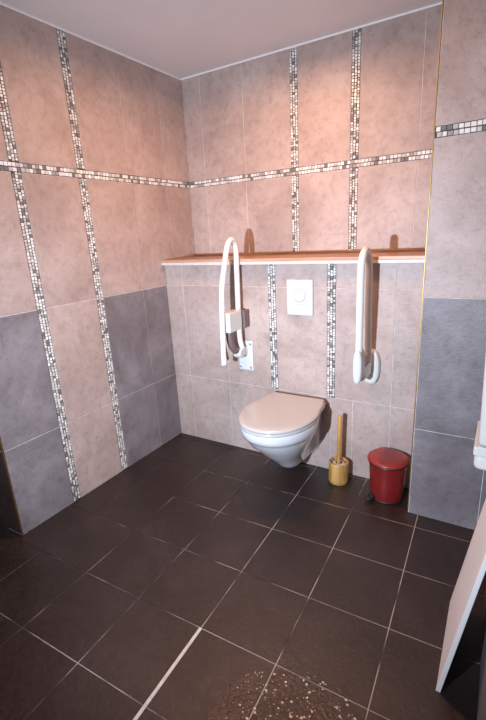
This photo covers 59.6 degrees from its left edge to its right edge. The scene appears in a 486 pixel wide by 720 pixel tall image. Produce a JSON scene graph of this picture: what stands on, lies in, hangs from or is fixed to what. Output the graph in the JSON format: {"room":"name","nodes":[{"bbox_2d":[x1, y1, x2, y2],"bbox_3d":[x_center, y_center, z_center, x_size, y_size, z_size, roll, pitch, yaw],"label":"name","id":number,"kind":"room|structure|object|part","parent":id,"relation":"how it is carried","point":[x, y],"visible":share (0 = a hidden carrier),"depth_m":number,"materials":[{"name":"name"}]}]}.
{"room":"accessible bathroom","nodes":[
{"label":"accessible bathroom","id":0,"kind":"room"},
{"bbox_2d":[0,448,20,533],"bbox_3d":[-1.548,-0.320,2.068,0.996,2.341,0.120,7,19,30],"label":"wall","id":1,"kind":"structure","parent":0,"point":[8,518],"depth_m":2.09,"materials":[{"name":"tile"}]},
{"bbox_2d":[0,438,22,535],"bbox_3d":[-1.152,-0.252,1.768,0.010,2.341,0.007,7,19,30],"label":"trim","id":2,"kind":"structure","parent":1,"relation":"attached to","point":[1,446],"depth_m":2.02,"materials":[{"name":"gold metal"}]},
{"bbox_2d":[0,5,194,534],"bbox_3d":[-0.764,-0.487,2.487,0.121,2.341,1.698,7,19,30],"label":"wall","id":3,"kind":"structure","parent":0,"point":[95,186],"depth_m":2.23,"materials":[{"name":"tile"}]},
{"bbox_2d":[0,2,441,79],"bbox_3d":[-0.113,-1.496,1.667,1.614,0.009,1.578,7,19,30],"label":"trim","id":4,"kind":"structure","parent":3,"relation":"attached to","point":[1,3],"depth_m":2.17,"materials":[{"name":"white"}]},
{"bbox_2d":[0,0,441,77],"bbox_3d":[-0.898,-1.325,1.041,3.240,0.100,3.777,7,19,30],"label":"ceiling","id":5,"kind":"structure","parent":0,"point":[178,38],"depth_m":2.02,"materials":[{"name":"paint"}]},
{"bbox_2d":[0,433,485,719],"bbox_3d":[-0.740,1.022,1.734,3.200,0.120,3.800,7,19,30],"label":"floor","id":6,"kind":"structure","parent":0,"point":[293,570],"depth_m":1.67,"materials":[{"name":"tile"}]},
{"bbox_2d":[133,627,201,719],"bbox_3d":[-0.375,1.104,1.179,0.012,0.001,0.906,6,19,29],"label":"trim","id":7,"kind":"structure","parent":6,"relation":"on","point":[182,653],"depth_m":1.39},
{"bbox_2d":[225,667,355,719],"bbox_3d":[0.148,1.062,1.221,0.416,0.003,0.345,7,19,30],"label":"golden grit","id":8,"kind":"object","parent":6,"relation":"on","point":[290,716],"visible":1,"depth_m":1.29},
{"bbox_2d":[329,456,348,485],"bbox_3d":[0.539,0.627,2.397,0.110,0.127,0.110,7,19,30],"label":"brush holder","id":9,"kind":"object","parent":6,"relation":"on","point":[338,473],"visible":0.96,"depth_m":2.36,"materials":[{"name":"brown wood"}]},
{"bbox_2d":[336,415,341,463],"bbox_3d":[0.532,0.485,2.355,0.064,0.393,0.064,7,19,30],"label":"toilet brush","id":10,"kind":"object","parent":9,"relation":"in","point":[339,425],"visible":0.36,"depth_m":2.33,"materials":[{"name":"brown wood"}]},
{"bbox_2d":[364,448,408,504],"bbox_3d":[0.755,0.607,2.227,0.206,0.240,0.214,7,19,30],"label":"pedal bin","id":11,"kind":"object","parent":6,"relation":"on","point":[387,466],"visible":1,"depth_m":2.17,"materials":[{"name":"red metal"}]},
{"bbox_3d":[0.752,0.504,2.199,0.206,0.028,0.206,7,19,30],"label":"lid","id":12,"kind":"part","parent":11,"relation":"part of","materials":[{"name":"red plastic"}]},
{"bbox_2d":[436,499,485,691],"bbox_3d":[0.717,0.678,1.342,0.106,0.615,0.373,7,19,30],"label":"leaning board","id":13,"kind":"object","parent":6,"relation":"on","point":[473,569],"visible":1,"depth_m":1.29,"materials":[{"name":"white wood"}]},
{"bbox_2d":[165,263,423,487],"bbox_3d":[0.295,-0.008,2.664,1.613,1.216,0.338,7,19,30],"label":"wall","id":14,"kind":"structure","parent":0,"point":[300,355],"depth_m":2.42,"materials":[{"name":"tile"}]},
{"bbox_2d":[219,237,253,369],"bbox_3d":[-0.062,-0.288,2.428,0.100,0.798,0.264,7,19,30],"label":"grab bar","id":15,"kind":"object","parent":14,"relation":"attached to","point":[231,321],"visible":1,"depth_m":2.42,"materials":[{"name":"white"}]},
{"bbox_3d":[-0.062,-0.115,2.470,0.043,0.178,0.087,9,20,35],"label":"support arm","id":16,"kind":"part","parent":15,"relation":"part of","materials":[{"name":"grey plastic"}]},
{"bbox_3d":[0.020,-0.030,2.619,0.100,0.188,0.010,7,19,30],"label":"wall plate","id":17,"kind":"part","parent":15,"relation":"part of","materials":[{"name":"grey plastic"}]},
{"bbox_2d":[238,392,325,467],"bbox_3d":[0.213,0.441,2.322,0.409,0.374,0.547,7,19,30],"label":"toilet","id":18,"kind":"object","parent":14,"relation":"attached to","point":[285,428],"visible":1,"depth_m":2.18,"materials":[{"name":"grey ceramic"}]},
{"bbox_3d":[0.193,0.298,2.258,0.406,0.017,0.494,7,19,30],"label":"seat","id":19,"kind":"part","parent":18,"relation":"part of","materials":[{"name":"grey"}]},
{"bbox_3d":[0.192,0.278,2.254,0.409,0.021,0.501,7,19,30],"label":"lid","id":20,"kind":"part","parent":18,"relation":"part of","materials":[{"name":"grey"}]},
{"bbox_2d":[161,248,424,265],"bbox_3d":[0.255,-0.597,2.475,1.611,0.046,0.365,7,19,30],"label":"board","id":21,"kind":"object","parent":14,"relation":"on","point":[384,255],"visible":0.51,"depth_m":2.34,"materials":[{"name":"orange wood"}]},
{"bbox_2d":[287,279,312,315],"bbox_3d":[0.310,-0.342,2.326,0.153,0.195,0.019,7,19,30],"label":"flush plate","id":22,"kind":"object","parent":14,"relation":"attached to","point":[299,292],"visible":1,"depth_m":2.32,"materials":[{"name":"white plastic"}]},
{"bbox_2d":[353,246,380,383],"bbox_3d":[0.598,-0.186,2.050,0.088,0.706,0.256,7,19,30],"label":"grab bar","id":23,"kind":"object","parent":14,"relation":"attached to","point":[367,364],"visible":1,"depth_m":2.01,"materials":[{"name":"white"}]},
{"bbox_3d":[0.579,-0.231,2.019,0.037,0.600,0.211,7,19,30],"label":"rail","id":24,"kind":"part","parent":23,"relation":"part of","materials":[{"name":"white"}]},
{"bbox_3d":[0.606,-0.006,2.108,0.028,0.053,0.130,7,19,30],"label":"lock lever","id":25,"kind":"part","parent":23,"relation":"part of","materials":[{"name":"grey plastic"}]},
{"bbox_2d":[181,4,441,253],"bbox_3d":[0.405,-0.606,2.677,1.664,2.341,0.121,7,19,30],"label":"wall","id":26,"kind":"structure","parent":0,"point":[325,144],"depth_m":2.39,"materials":[{"name":"tile"}]},
{"bbox_2d":[408,0,485,529],"bbox_3d":[1.129,-0.426,1.943,0.456,2.341,0.668,7,19,30],"label":"wall column","id":27,"kind":"structure","parent":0,"point":[446,485],"depth_m":1.75,"materials":[{"name":"tile"}]},
{"bbox_2d":[407,0,443,511],"bbox_3d":[0.765,-0.361,1.790,0.005,2.341,0.009,7,19,30],"label":"trim","id":28,"kind":"structure","parent":27,"relation":"attached to","point":[442,0],"depth_m":1.74,"materials":[{"name":"gold metal"}]},
{"bbox_2d":[477,594,485,719],"bbox_3d":[0.341,0.085,0.365,0.101,2.341,2.990,7,19,30],"label":"wall","id":29,"kind":"structure","parent":0,"point":[481,712],"depth_m":1.19,"materials":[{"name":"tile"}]},
{"bbox_2d":[473,355,485,469],"bbox_3d":[0.843,0.020,1.396,0.098,0.672,0.230,7,19,30],"label":"wall dispenser","id":30,"kind":"object","parent":29,"relation":"attached to","point":[479,451],"visible":1,"depth_m":1.39,"materials":[{"name":"white plastic"}]},
{"bbox_2d":[473,455,485,469],"bbox_3d":[0.863,0.315,1.481,0.089,0.056,0.224,7,19,30],"label":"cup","id":31,"kind":"object","parent":30,"relation":"on","point":[479,462],"depth_m":1.40,"materials":[{"name":"plastic"}]}
]}

